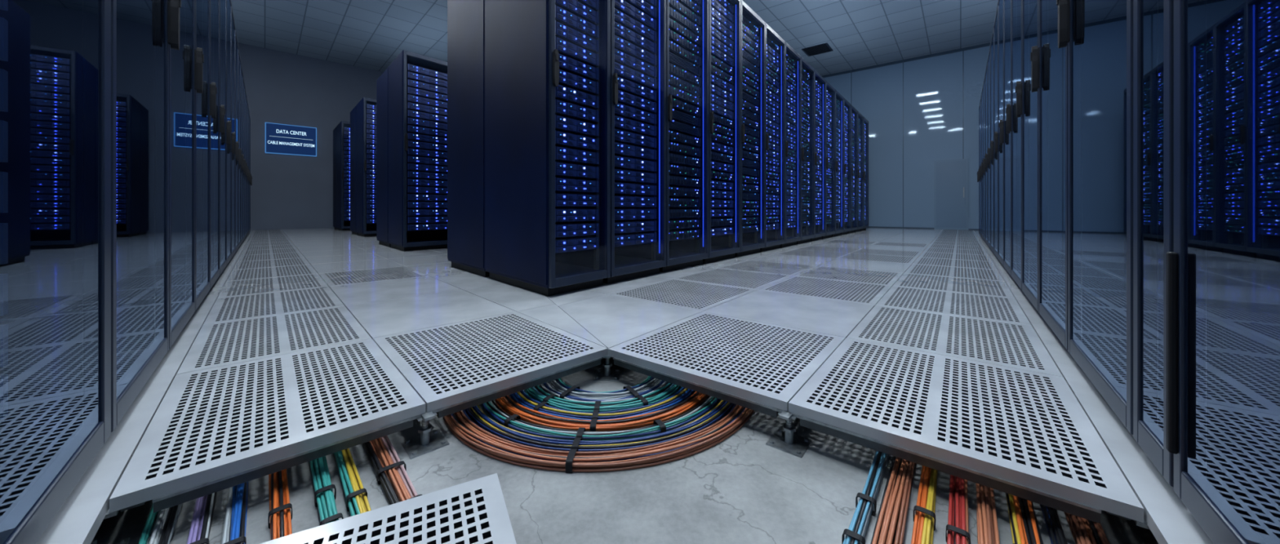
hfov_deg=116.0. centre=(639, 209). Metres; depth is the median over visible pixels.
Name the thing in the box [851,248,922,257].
tile
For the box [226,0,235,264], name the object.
glass door
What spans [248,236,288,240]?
tile
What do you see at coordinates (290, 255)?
tile
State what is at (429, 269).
tile
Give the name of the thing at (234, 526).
cable bundle
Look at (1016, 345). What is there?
tile
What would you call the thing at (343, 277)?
tile
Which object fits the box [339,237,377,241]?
tile
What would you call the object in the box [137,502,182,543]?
cable bundle
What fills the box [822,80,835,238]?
rack
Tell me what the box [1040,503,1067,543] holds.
cable bundle
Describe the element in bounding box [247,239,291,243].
tile
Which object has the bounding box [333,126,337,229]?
rack
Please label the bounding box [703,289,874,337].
tile
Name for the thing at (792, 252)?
tile
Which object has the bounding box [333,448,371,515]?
cable bundle
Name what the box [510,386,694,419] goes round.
cable bundle
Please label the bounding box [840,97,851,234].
rack
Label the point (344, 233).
tile
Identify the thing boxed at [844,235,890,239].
tile
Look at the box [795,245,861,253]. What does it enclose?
tile
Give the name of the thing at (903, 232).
tile
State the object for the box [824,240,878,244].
tile
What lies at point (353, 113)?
rack
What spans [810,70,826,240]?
rack
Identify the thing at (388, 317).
tile
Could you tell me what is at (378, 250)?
tile
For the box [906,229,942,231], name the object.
tile
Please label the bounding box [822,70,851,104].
wall panel
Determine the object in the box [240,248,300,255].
tile
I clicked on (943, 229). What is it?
tile
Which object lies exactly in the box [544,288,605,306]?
tile
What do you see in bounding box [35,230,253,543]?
trim
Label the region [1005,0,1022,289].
glass door
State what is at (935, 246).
tile
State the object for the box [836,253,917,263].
tile
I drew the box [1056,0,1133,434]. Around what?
glass door
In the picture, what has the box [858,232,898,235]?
tile
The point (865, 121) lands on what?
rack
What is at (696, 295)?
tile
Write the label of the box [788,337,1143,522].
tile
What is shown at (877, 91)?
wall panel
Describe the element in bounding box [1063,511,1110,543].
cable bundle
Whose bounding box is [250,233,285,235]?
tile
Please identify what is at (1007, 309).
tile
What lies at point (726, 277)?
tile
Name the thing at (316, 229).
tile
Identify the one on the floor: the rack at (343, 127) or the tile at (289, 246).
the tile at (289, 246)
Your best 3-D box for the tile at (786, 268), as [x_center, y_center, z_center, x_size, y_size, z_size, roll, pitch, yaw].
[1.120,0.512,3.496,0.638,0.024,0.676,0,0,39]
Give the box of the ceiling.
[231,0,998,75]
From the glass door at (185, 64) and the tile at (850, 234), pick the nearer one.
the glass door at (185, 64)
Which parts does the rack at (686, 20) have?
handle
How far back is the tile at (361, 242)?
6.00 m
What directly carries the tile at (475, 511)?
on the cable bundle at (279, 513)
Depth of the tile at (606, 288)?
2.67 m
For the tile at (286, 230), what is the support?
on the floor
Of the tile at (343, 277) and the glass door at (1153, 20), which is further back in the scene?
the tile at (343, 277)
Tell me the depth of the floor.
0.85 m
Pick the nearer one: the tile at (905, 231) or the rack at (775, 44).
the rack at (775, 44)
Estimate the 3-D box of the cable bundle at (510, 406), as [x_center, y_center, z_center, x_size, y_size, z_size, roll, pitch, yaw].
[-0.127,0.596,1.421,0.772,0.029,0.689,0,0,0]
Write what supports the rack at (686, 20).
on the tile at (677, 273)
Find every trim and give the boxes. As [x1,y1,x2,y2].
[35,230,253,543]
[973,230,1213,543]
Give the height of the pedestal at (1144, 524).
0.086 m
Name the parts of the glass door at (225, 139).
door, door glass, handle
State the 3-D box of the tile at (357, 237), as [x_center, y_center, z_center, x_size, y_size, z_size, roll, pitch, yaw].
[-5.067,0.512,7.161,0.593,0.024,0.716,0,0,-43]
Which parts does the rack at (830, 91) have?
handle, door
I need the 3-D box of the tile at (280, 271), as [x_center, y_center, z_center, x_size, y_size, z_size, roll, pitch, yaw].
[-2.950,0.512,3.224,0.499,0.024,0.716,0,0,-43]
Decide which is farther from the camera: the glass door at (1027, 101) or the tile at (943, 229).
the tile at (943, 229)
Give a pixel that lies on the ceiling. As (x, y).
(860, 33)
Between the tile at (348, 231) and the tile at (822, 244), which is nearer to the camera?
the tile at (822, 244)
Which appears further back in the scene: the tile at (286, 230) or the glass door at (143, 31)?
the tile at (286, 230)
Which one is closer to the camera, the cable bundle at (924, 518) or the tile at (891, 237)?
the cable bundle at (924, 518)
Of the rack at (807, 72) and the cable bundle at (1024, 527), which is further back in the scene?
the rack at (807, 72)
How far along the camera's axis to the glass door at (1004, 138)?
3.12 m
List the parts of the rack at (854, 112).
door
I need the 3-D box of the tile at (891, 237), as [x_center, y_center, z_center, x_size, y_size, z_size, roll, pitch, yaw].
[4.598,0.512,6.808,0.638,0.024,0.676,0,0,39]
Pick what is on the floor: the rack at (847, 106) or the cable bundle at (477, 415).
the cable bundle at (477, 415)
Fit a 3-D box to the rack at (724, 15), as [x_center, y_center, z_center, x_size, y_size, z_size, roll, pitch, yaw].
[0.544,-0.860,4.263,0.933,2.719,0.800,0,0,39]
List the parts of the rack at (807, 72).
handle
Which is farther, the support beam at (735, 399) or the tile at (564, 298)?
the tile at (564, 298)
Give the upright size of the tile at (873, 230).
0.024 m
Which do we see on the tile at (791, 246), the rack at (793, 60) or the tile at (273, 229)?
the rack at (793, 60)
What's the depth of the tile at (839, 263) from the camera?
3.61 m
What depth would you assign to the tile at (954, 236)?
7.46 m
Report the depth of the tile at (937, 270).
3.19 m
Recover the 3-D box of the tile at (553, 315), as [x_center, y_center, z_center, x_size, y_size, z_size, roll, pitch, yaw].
[-0.283,0.512,1.782,0.217,0.024,0.709,0,0,-43]
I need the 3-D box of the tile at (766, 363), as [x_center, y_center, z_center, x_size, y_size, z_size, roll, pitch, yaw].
[0.345,0.512,1.503,0.638,0.024,0.676,0,0,39]
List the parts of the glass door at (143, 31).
door glass, handle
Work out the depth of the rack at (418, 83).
4.99 m
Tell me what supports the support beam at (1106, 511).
attached to the pedestal at (1144, 524)
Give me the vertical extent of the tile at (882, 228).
0.024 m
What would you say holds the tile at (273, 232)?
on the floor
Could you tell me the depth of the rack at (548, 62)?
2.53 m
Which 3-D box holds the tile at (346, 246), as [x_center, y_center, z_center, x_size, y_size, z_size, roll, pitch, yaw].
[-4.026,0.512,5.176,0.594,0.024,0.716,0,0,-43]
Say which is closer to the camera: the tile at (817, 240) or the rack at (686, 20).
the rack at (686, 20)
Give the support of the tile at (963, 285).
on the floor
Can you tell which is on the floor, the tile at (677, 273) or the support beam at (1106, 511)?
the tile at (677, 273)
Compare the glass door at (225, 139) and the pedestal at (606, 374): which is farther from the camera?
the glass door at (225, 139)
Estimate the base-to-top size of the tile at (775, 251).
0.024 m
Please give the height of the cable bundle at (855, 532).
0.028 m
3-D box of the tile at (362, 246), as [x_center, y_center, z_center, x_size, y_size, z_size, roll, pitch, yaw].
[-3.590,0.512,5.585,0.593,0.024,0.716,0,0,-43]
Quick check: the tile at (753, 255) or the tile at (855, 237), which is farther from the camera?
the tile at (855, 237)
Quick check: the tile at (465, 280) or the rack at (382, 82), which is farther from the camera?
the rack at (382, 82)
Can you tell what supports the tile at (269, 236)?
on the floor
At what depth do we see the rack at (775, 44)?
5.18 m
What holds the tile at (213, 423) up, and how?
on the support beam at (141, 503)
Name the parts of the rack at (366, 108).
panel, handle, door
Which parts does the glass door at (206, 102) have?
door, door glass, handle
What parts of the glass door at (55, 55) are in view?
door glass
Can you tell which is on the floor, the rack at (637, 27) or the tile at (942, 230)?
the tile at (942, 230)
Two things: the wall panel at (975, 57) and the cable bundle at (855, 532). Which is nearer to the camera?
the cable bundle at (855, 532)
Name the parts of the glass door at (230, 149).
door glass, door, handle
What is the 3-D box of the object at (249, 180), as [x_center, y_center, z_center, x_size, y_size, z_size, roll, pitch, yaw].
[-7.809,-0.750,7.327,0.958,2.500,0.686,0,0,-43]
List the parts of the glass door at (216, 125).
door, door glass, handle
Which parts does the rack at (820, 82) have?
handle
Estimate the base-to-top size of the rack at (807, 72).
2.719 m
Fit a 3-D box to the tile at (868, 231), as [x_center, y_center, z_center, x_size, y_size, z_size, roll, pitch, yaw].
[5.373,0.512,8.801,0.638,0.024,0.676,0,0,39]
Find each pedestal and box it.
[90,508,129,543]
[401,408,448,458]
[593,354,620,380]
[765,408,812,457]
[1133,518,1150,528]
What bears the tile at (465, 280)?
on the floor
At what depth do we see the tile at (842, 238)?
6.65 m
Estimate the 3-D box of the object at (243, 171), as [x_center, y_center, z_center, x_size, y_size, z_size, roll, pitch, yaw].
[-5.921,-0.750,5.313,0.958,2.500,0.686,0,0,-43]
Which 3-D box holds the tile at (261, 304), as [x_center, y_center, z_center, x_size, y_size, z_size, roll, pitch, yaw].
[-1.965,0.512,2.174,0.499,0.024,0.716,0,0,-43]
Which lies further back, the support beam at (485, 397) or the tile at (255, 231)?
the tile at (255, 231)
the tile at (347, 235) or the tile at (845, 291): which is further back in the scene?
the tile at (347, 235)
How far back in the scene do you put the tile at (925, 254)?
4.25 m
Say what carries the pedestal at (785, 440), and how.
on the floor
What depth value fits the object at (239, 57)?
5.15 m
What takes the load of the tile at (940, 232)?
on the floor
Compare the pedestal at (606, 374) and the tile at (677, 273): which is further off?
the tile at (677, 273)
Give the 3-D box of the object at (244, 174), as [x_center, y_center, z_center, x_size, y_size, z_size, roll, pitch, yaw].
[-6.393,-0.750,5.817,0.958,2.500,0.686,0,0,-43]
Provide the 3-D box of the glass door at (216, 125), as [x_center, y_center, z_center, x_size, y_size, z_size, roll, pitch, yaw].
[-3.089,-0.750,2.293,0.958,2.500,0.686,0,0,-43]
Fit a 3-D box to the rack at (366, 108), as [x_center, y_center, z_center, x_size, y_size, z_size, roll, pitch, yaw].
[-5.090,-0.775,7.805,0.803,2.549,0.745,0,0,39]
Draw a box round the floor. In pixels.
[93,356,1158,543]
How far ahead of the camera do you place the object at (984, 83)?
6.16 m
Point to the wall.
(288, 192)
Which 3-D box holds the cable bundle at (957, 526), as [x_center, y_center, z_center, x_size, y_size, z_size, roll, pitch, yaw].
[0.754,0.596,0.947,0.035,0.028,1.580,0,0,39]
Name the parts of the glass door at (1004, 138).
handle, door, door glass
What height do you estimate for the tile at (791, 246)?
0.024 m
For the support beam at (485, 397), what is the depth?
1.20 m
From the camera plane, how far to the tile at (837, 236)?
7.46 m
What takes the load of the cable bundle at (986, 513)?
on the floor
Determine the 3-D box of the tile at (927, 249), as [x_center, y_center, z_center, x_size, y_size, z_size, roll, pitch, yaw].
[3.803,0.512,4.831,0.587,0.024,0.676,0,0,39]
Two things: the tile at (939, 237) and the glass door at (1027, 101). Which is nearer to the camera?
the glass door at (1027, 101)
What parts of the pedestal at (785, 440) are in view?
plate, post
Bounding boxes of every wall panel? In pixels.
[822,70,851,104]
[851,60,902,228]
[902,48,963,228]
[963,43,990,230]
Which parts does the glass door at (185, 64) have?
door glass, handle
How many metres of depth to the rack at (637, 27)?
2.98 m
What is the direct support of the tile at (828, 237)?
on the floor
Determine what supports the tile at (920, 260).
on the floor
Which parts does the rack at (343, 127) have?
panel, door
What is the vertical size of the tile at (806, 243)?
0.024 m
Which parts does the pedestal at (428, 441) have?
post, plate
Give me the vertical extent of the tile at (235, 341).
0.024 m
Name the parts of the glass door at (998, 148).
handle, door, door glass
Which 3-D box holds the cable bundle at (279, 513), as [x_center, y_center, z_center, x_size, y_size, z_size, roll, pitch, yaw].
[-0.812,0.596,0.897,0.036,0.028,1.580,0,0,-43]
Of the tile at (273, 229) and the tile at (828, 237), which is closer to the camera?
the tile at (828, 237)
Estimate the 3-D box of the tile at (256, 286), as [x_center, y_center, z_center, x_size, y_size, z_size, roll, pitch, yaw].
[-2.458,0.512,2.699,0.499,0.024,0.716,0,0,-43]
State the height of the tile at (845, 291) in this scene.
0.024 m
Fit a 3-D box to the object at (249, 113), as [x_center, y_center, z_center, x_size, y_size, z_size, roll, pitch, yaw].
[-8.281,-0.750,7.830,0.958,2.500,0.686,0,0,-43]
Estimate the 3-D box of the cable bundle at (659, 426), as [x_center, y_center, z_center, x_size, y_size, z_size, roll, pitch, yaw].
[-0.127,0.596,1.398,0.867,0.029,0.734,0,0,0]
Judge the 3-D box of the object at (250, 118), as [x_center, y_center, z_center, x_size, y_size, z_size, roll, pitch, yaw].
[-8.753,-0.750,8.334,0.958,2.500,0.686,0,0,-43]
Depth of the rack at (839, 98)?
7.89 m
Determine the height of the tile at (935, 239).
0.024 m
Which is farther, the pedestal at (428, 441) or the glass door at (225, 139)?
the glass door at (225, 139)
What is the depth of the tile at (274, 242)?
5.85 m
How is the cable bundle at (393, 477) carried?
on the floor
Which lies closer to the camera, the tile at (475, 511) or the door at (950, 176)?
the tile at (475, 511)
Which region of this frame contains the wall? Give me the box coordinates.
[238,43,383,230]
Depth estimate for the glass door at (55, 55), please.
0.76 m
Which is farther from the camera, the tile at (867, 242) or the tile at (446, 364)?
the tile at (867, 242)
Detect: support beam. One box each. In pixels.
[120,501,145,511]
[152,416,413,512]
[435,356,602,417]
[613,356,778,417]
[799,415,1101,523]
[1106,511,1130,519]
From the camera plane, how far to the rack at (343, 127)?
9.49 m
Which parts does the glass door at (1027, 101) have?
handle, door glass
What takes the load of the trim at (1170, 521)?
on the floor
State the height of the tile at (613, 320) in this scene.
0.024 m
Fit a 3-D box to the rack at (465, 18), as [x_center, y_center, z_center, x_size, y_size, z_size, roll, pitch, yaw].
[-1.203,-0.860,3.484,0.800,2.720,0.794,0,0,39]
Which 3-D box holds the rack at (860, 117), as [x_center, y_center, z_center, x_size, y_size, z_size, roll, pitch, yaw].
[4.797,-0.860,9.569,0.933,2.719,0.800,0,0,39]
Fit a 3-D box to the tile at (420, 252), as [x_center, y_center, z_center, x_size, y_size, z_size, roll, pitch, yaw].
[-2.605,0.512,4.535,0.593,0.024,0.716,0,0,-43]
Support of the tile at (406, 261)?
on the floor
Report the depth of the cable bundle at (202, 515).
0.76 m
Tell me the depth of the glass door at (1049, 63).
1.58 m
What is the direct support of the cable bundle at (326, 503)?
on the floor
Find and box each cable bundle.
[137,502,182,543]
[186,491,217,543]
[221,480,248,543]
[267,468,292,539]
[309,455,343,525]
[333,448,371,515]
[363,435,422,504]
[443,404,754,472]
[462,399,736,451]
[481,395,721,439]
[494,391,708,431]
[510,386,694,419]
[524,382,682,412]
[539,375,667,402]
[841,450,890,543]
[870,455,916,543]
[911,465,937,543]
[945,474,970,543]
[975,482,999,543]
[1005,492,1043,543]
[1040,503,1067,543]
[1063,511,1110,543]
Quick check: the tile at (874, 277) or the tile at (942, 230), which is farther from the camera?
the tile at (942, 230)
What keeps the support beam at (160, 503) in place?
on the pedestal at (428, 441)
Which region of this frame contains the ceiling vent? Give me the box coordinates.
[801,43,833,57]
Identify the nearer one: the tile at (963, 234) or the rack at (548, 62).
the rack at (548, 62)
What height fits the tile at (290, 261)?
0.024 m
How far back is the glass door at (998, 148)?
3.63 m
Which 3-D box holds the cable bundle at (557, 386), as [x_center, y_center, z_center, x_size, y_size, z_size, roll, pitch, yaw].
[-0.127,0.596,1.497,0.472,0.029,0.537,0,0,0]
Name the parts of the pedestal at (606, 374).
plate, post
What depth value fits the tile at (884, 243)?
5.72 m
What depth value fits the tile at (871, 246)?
5.23 m
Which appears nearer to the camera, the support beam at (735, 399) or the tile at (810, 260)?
the support beam at (735, 399)
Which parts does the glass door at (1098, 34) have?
handle, door glass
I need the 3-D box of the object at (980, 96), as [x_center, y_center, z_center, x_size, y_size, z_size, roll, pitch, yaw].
[6.377,-0.750,6.790,0.958,2.500,0.636,0,0,39]
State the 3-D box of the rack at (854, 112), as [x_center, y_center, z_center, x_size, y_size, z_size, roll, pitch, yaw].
[4.372,-0.860,9.038,0.933,2.719,0.800,0,0,39]
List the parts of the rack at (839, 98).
door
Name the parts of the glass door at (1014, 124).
handle, door, door glass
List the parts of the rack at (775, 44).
handle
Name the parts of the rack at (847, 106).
door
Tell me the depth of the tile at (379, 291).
2.50 m
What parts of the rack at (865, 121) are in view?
door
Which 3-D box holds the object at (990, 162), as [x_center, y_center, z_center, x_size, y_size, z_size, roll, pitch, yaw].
[4.375,-0.750,4.293,0.958,2.500,0.636,0,0,39]
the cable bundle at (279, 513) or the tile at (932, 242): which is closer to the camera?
the cable bundle at (279, 513)
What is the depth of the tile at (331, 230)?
9.12 m
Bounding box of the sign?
[265,122,316,156]
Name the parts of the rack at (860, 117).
door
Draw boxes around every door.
[0,0,111,543]
[111,0,181,431]
[168,0,204,348]
[195,0,217,311]
[209,0,225,288]
[219,0,231,275]
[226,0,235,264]
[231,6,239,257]
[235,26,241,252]
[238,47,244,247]
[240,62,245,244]
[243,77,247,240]
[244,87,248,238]
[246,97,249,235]
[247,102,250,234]
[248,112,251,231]
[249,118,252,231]
[933,158,968,230]
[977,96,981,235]
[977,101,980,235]
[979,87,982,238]
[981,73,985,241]
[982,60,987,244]
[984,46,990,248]
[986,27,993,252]
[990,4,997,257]
[994,0,1003,265]
[999,0,1011,275]
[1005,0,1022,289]
[1015,0,1038,311]
[1030,0,1067,350]
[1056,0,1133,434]
[1133,0,1173,486]
[1166,0,1279,543]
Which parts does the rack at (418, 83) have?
panel, handle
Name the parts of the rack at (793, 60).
handle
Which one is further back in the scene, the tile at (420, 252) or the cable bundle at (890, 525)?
the tile at (420, 252)
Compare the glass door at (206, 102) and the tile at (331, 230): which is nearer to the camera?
the glass door at (206, 102)
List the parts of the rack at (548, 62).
panel, handle, door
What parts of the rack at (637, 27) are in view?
handle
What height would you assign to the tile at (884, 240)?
0.024 m
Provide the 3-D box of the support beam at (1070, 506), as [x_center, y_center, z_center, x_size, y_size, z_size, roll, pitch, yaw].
[0.617,0.537,0.872,0.511,0.026,0.040,0,0,39]
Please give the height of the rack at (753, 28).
2.719 m
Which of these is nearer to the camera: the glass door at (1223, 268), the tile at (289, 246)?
the glass door at (1223, 268)
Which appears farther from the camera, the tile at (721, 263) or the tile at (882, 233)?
the tile at (882, 233)
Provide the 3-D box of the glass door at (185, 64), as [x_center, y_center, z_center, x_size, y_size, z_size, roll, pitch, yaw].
[-2.145,-0.750,1.287,0.958,2.500,0.686,0,0,-43]
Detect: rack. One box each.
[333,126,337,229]
[337,120,350,231]
[350,106,357,235]
[355,97,376,236]
[376,66,391,246]
[388,49,447,251]
[447,0,488,276]
[484,0,610,296]
[603,0,666,283]
[659,0,708,271]
[702,0,740,262]
[735,0,765,256]
[760,22,785,251]
[780,41,800,247]
[796,57,814,243]
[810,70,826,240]
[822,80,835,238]
[831,90,844,236]
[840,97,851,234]
[848,105,857,232]
[854,111,863,231]
[860,116,868,230]
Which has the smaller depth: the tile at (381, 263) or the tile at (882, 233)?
the tile at (381, 263)
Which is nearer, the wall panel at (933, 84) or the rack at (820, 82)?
the rack at (820, 82)
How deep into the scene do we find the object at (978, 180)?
7.79 m
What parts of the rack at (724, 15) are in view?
handle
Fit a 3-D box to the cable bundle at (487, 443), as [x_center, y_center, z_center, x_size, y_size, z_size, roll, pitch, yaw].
[-0.127,0.596,1.345,1.078,0.029,0.840,0,0,0]
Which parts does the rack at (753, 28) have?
handle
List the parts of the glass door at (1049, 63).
handle, door glass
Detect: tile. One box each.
[109,337,425,512]
[177,306,371,373]
[203,286,344,324]
[217,273,328,297]
[226,264,317,280]
[232,257,310,269]
[237,252,304,261]
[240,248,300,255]
[243,244,296,250]
[244,241,293,246]
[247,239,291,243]
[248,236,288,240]
[249,235,287,238]
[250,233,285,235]
[252,231,284,234]
[253,229,282,231]
[253,231,283,232]
[259,472,516,543]
[283,230,316,231]
[297,244,361,252]
[311,258,404,273]
[315,229,338,231]
[318,266,427,287]
[319,230,350,232]
[321,231,351,233]
[324,232,353,235]
[328,234,359,237]
[329,275,462,306]
[335,235,376,239]
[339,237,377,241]
[345,240,378,244]
[345,289,515,339]
[353,244,391,248]
[361,247,417,253]
[373,249,447,258]
[373,311,607,412]
[387,254,451,266]
[405,262,467,275]
[430,271,507,289]
[431,248,447,253]
[464,284,555,311]
[516,303,606,347]
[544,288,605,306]
[558,293,702,354]
[582,275,671,293]
[608,278,755,311]
[608,311,845,411]
[648,265,715,278]
[674,267,792,289]
[695,257,748,267]
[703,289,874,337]
[718,260,817,275]
[729,253,773,260]
[749,253,835,265]
[755,248,793,253]
[757,275,892,306]
[777,244,807,248]
[777,248,848,258]
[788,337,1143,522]
[793,266,903,285]
[794,241,821,245]
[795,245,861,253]
[809,239,831,242]
[810,242,870,248]
[817,258,911,272]
[821,236,841,239]
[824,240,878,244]
[832,235,849,237]
[835,237,884,241]
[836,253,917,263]
[840,233,858,235]
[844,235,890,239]
[847,305,1062,376]
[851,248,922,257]
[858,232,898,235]
[863,244,926,252]
[865,231,902,233]
[871,241,929,247]
[872,230,905,231]
[875,285,1031,324]
[880,239,932,244]
[882,227,911,229]
[886,236,934,240]
[893,272,1014,297]
[901,231,938,235]
[904,263,1004,280]
[905,231,940,233]
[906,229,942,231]
[912,257,997,269]
[918,251,991,261]
[923,247,988,255]
[927,244,985,249]
[929,240,982,246]
[933,238,981,243]
[935,236,978,239]
[937,233,976,235]
[937,235,977,237]
[939,231,975,234]
[941,230,974,232]
[942,229,973,231]
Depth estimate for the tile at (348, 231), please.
8.79 m
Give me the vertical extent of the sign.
0.760 m
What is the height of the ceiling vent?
0.020 m

